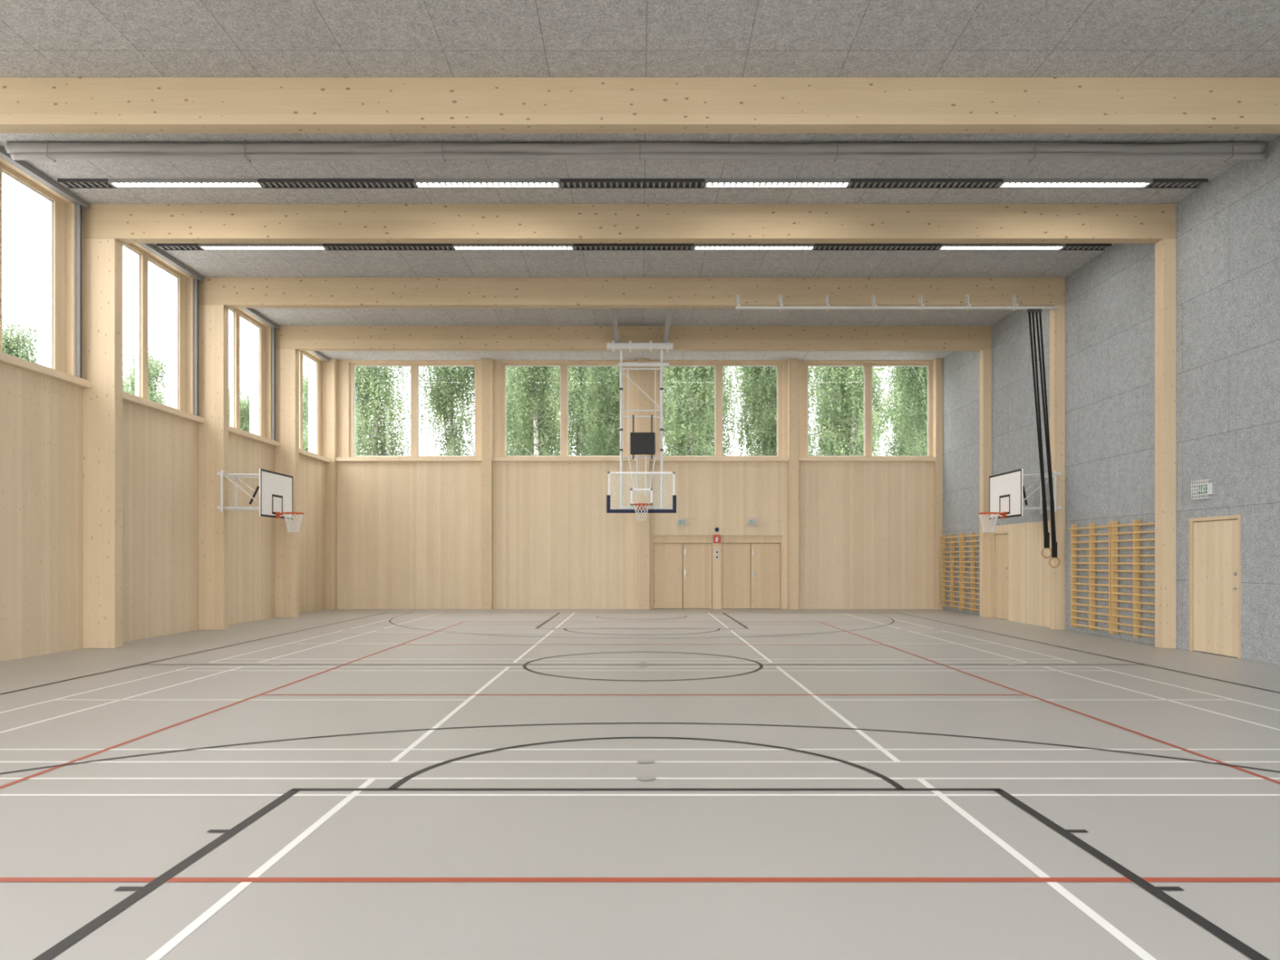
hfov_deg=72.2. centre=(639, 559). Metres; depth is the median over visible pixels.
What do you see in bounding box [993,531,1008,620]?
door
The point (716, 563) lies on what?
trim
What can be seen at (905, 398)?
birch tree
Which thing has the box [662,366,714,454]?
birch tree
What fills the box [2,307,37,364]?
birch tree
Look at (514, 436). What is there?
birch tree
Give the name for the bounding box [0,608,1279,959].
floor
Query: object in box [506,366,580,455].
birch tree
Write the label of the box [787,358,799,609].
column
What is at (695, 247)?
diffuser
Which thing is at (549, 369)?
birch tree
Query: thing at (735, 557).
door
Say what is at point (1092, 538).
wall bars
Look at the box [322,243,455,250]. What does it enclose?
ceiling vent
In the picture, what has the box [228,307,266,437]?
window
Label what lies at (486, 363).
column
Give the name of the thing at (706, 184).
diffuser
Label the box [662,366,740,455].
birch tree
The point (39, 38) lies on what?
ceiling
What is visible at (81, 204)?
window blind
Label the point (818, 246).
ceiling vent
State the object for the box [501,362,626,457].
window
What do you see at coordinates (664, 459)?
trim
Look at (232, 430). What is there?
trim
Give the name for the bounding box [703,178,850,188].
ceiling light
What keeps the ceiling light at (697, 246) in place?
attached to the ceiling
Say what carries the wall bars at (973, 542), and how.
attached to the wall at (1228, 238)
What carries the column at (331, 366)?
on the floor
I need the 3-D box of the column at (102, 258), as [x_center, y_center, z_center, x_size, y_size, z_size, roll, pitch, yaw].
[-9.685,-2.067,15.825,0.570,7.335,0.250,0,0,0]
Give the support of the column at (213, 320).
on the floor
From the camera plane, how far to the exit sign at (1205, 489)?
14.81 m
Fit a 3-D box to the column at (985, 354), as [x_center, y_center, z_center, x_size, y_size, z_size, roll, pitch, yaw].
[9.480,-2.067,24.055,0.240,7.335,0.250,0,0,0]
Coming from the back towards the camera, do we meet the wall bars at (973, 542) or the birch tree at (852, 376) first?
the birch tree at (852, 376)
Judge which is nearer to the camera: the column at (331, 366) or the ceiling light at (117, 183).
the ceiling light at (117, 183)
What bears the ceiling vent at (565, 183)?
in the ceiling
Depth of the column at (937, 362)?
27.80 m
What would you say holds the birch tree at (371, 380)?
on the ground
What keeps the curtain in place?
hanging from the ceiling
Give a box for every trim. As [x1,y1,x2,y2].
[0,351,91,387]
[122,391,204,423]
[228,426,279,446]
[298,448,329,462]
[335,457,481,461]
[492,457,638,461]
[649,457,788,461]
[651,535,782,608]
[799,457,935,461]
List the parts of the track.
rail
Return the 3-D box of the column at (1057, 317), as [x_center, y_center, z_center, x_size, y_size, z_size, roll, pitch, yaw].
[9.480,-2.067,19.925,0.240,7.335,0.250,0,0,0]
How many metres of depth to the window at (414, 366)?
28.13 m
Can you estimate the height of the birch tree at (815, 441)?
17.792 m
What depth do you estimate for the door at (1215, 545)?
14.65 m
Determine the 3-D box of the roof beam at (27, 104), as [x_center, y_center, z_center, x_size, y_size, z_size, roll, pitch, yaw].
[-0.185,-6.048,11.695,19.570,0.625,0.250,0,0,0]
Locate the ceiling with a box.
[0,0,1279,359]
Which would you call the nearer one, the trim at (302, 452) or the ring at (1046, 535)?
the ring at (1046, 535)
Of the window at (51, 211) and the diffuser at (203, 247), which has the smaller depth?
the window at (51, 211)
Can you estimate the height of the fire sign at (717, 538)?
0.260 m
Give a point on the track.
(922, 306)
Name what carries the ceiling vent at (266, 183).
in the ceiling
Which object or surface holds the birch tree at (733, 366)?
on the ground
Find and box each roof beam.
[0,77,1279,133]
[83,204,1176,243]
[198,277,1065,307]
[275,325,991,351]
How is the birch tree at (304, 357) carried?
on the ground
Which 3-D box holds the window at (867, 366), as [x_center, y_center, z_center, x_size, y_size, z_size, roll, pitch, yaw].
[7.322,-4.770,28.166,4.137,3.060,0.108,0,0,0]
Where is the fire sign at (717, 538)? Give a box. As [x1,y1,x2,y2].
[713,534,720,542]
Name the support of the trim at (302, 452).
attached to the wall at (42, 417)
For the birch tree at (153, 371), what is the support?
on the ground
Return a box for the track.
[735,294,1058,311]
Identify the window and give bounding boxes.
[0,162,66,373]
[122,243,186,412]
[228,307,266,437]
[298,351,321,455]
[349,362,478,457]
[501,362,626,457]
[656,362,782,457]
[804,362,933,457]
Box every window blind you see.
[0,146,89,378]
[137,243,203,415]
[240,307,279,440]
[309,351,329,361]
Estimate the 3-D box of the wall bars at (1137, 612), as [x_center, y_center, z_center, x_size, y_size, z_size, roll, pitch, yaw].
[9.506,0.370,16.810,0.188,2.260,1.620,0,0,0]
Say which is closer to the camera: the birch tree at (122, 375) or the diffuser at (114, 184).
the diffuser at (114, 184)
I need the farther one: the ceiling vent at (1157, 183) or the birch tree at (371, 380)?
the birch tree at (371, 380)
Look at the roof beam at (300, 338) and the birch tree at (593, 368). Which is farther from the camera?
the birch tree at (593, 368)
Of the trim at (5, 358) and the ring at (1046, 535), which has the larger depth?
the ring at (1046, 535)
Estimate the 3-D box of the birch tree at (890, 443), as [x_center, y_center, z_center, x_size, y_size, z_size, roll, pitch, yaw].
[16.810,-6.836,54.554,4.495,17.399,4.458,0,0,21]
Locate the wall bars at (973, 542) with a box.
[959,532,979,611]
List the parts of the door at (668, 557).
handle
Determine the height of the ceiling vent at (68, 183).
0.055 m
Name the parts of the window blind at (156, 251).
guide rail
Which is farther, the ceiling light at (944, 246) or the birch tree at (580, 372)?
the birch tree at (580, 372)
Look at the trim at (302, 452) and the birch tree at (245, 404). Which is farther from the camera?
the birch tree at (245, 404)
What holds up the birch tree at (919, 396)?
on the ground
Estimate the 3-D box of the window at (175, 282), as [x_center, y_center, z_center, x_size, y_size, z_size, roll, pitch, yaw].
[-10.234,-4.720,17.875,0.324,3.080,3.350,0,0,0]
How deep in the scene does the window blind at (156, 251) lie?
19.60 m
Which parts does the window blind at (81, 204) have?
guide rail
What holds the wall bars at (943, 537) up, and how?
attached to the wall at (1228, 238)
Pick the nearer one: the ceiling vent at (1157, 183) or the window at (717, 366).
the ceiling vent at (1157, 183)
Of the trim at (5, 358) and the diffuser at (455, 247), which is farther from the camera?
the diffuser at (455, 247)
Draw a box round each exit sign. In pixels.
[675,517,686,526]
[746,517,757,526]
[1191,479,1215,499]
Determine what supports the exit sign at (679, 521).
attached to the wall at (409, 533)
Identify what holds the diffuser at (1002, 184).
attached to the ceiling light at (1007, 183)
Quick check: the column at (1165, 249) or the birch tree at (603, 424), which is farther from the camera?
the birch tree at (603, 424)
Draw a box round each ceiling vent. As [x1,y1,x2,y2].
[57,178,116,188]
[156,243,204,250]
[257,178,417,188]
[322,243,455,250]
[560,178,704,188]
[573,243,693,250]
[812,243,941,250]
[847,178,1003,188]
[1059,243,1111,250]
[1144,178,1208,188]
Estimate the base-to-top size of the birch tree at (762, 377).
15.373 m
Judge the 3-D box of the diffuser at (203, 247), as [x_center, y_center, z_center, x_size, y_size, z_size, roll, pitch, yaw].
[-7.642,-6.338,17.790,2.454,0.025,0.160,0,0,0]
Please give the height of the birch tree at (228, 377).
13.150 m
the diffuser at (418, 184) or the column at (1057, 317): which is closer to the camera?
the diffuser at (418, 184)
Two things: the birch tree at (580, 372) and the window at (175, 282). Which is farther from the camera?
the birch tree at (580, 372)
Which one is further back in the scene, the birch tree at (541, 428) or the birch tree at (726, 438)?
the birch tree at (726, 438)
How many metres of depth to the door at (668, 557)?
28.17 m
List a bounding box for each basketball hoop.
[217,468,304,532]
[606,307,676,520]
[977,468,1061,532]
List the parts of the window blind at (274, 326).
guide rail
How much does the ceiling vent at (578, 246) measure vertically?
0.055 m
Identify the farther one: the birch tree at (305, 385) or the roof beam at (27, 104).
the birch tree at (305, 385)
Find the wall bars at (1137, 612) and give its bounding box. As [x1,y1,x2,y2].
[1108,519,1155,637]
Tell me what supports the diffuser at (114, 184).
attached to the ceiling light at (117, 183)
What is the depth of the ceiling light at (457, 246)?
17.78 m
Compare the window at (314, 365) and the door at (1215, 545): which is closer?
the door at (1215, 545)
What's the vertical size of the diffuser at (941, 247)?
0.025 m
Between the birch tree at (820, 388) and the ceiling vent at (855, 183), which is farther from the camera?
the birch tree at (820, 388)
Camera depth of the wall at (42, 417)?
17.18 m
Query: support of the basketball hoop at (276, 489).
attached to the column at (213, 320)
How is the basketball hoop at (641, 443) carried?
hanging from the ceiling
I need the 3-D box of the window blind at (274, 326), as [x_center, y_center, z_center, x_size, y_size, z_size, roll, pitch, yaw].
[-9.905,-4.772,21.980,0.130,3.165,3.860,0,0,0]
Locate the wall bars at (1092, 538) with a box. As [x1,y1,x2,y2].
[1068,521,1111,633]
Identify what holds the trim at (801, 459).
attached to the wall at (409, 533)
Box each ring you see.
[1026,308,1051,558]
[1034,308,1060,568]
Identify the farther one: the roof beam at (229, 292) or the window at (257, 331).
the window at (257, 331)
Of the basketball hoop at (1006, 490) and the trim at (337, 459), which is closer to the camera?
the basketball hoop at (1006, 490)
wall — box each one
[0,157,325,662]
[337,360,933,608]
[942,135,1279,665]
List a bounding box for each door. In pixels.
[653,542,711,608]
[720,542,780,608]
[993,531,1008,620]
[1189,514,1240,658]
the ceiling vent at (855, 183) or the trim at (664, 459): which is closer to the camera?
the ceiling vent at (855, 183)
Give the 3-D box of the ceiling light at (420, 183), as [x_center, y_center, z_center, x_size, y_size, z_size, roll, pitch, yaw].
[-2.558,-6.332,14.790,2.430,0.055,0.260,0,0,0]
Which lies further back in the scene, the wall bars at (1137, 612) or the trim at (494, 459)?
the trim at (494, 459)
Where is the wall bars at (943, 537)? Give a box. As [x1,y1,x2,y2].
[939,533,960,609]
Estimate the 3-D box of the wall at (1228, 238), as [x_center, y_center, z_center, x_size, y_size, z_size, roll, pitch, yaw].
[9.750,-2.380,10.450,0.300,7.960,35.900,0,0,0]
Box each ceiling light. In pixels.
[107,178,263,188]
[198,243,326,250]
[413,178,560,188]
[452,243,573,250]
[693,243,814,250]
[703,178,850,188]
[937,243,1065,250]
[997,178,1152,188]
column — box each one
[83,239,122,648]
[198,305,228,630]
[274,348,298,617]
[325,358,337,609]
[481,358,493,609]
[638,358,649,609]
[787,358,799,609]
[933,358,942,609]
[979,348,991,617]
[1049,305,1065,630]
[1155,239,1176,648]
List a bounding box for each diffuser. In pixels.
[113,182,260,186]
[202,246,324,248]
[417,182,559,186]
[454,246,573,248]
[694,246,812,248]
[705,182,848,186]
[940,246,1062,248]
[1000,182,1147,186]
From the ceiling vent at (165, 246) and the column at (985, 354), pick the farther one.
the column at (985, 354)
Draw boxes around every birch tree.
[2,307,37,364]
[122,342,165,404]
[122,374,132,394]
[228,377,246,426]
[228,385,249,432]
[302,355,378,451]
[302,373,307,451]
[355,366,429,455]
[408,366,475,455]
[506,366,550,455]
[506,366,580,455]
[506,368,559,455]
[541,366,605,455]
[568,366,622,455]
[568,368,619,455]
[613,368,676,455]
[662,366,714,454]
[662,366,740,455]
[669,366,748,455]
[722,366,811,455]
[732,366,773,455]
[770,366,823,455]
[808,366,888,455]
[808,366,905,455]
[808,367,875,455]
[880,366,915,455]
[883,366,927,455]
[886,366,927,455]
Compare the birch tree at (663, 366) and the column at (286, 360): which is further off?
the birch tree at (663, 366)
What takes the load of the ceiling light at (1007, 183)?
attached to the ceiling
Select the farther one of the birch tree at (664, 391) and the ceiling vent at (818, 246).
the birch tree at (664, 391)
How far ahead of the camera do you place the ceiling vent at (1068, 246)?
17.76 m
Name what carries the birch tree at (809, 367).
on the ground
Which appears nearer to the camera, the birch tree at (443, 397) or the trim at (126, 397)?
the trim at (126, 397)
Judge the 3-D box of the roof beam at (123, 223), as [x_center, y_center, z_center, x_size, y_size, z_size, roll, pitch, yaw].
[-0.185,-6.048,15.825,19.570,0.625,0.250,0,0,0]
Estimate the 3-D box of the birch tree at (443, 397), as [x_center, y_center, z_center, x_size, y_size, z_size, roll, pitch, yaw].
[-8.523,-5.319,40.022,3.870,14.355,3.827,0,0,19]
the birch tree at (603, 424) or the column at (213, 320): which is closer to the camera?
the column at (213, 320)
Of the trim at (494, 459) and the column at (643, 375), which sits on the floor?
the column at (643, 375)
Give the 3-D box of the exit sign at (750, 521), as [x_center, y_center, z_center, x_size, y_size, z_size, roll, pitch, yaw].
[3.582,-1.180,27.983,0.329,0.259,0.134,0,0,0]
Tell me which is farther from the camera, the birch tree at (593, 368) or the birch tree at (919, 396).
the birch tree at (593, 368)
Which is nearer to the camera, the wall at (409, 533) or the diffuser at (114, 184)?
the diffuser at (114, 184)
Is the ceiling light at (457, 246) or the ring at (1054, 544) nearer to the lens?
the ceiling light at (457, 246)
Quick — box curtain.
[4,140,1266,162]
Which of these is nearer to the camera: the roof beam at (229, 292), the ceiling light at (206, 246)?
the ceiling light at (206, 246)
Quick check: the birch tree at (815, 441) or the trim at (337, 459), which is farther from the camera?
the birch tree at (815, 441)

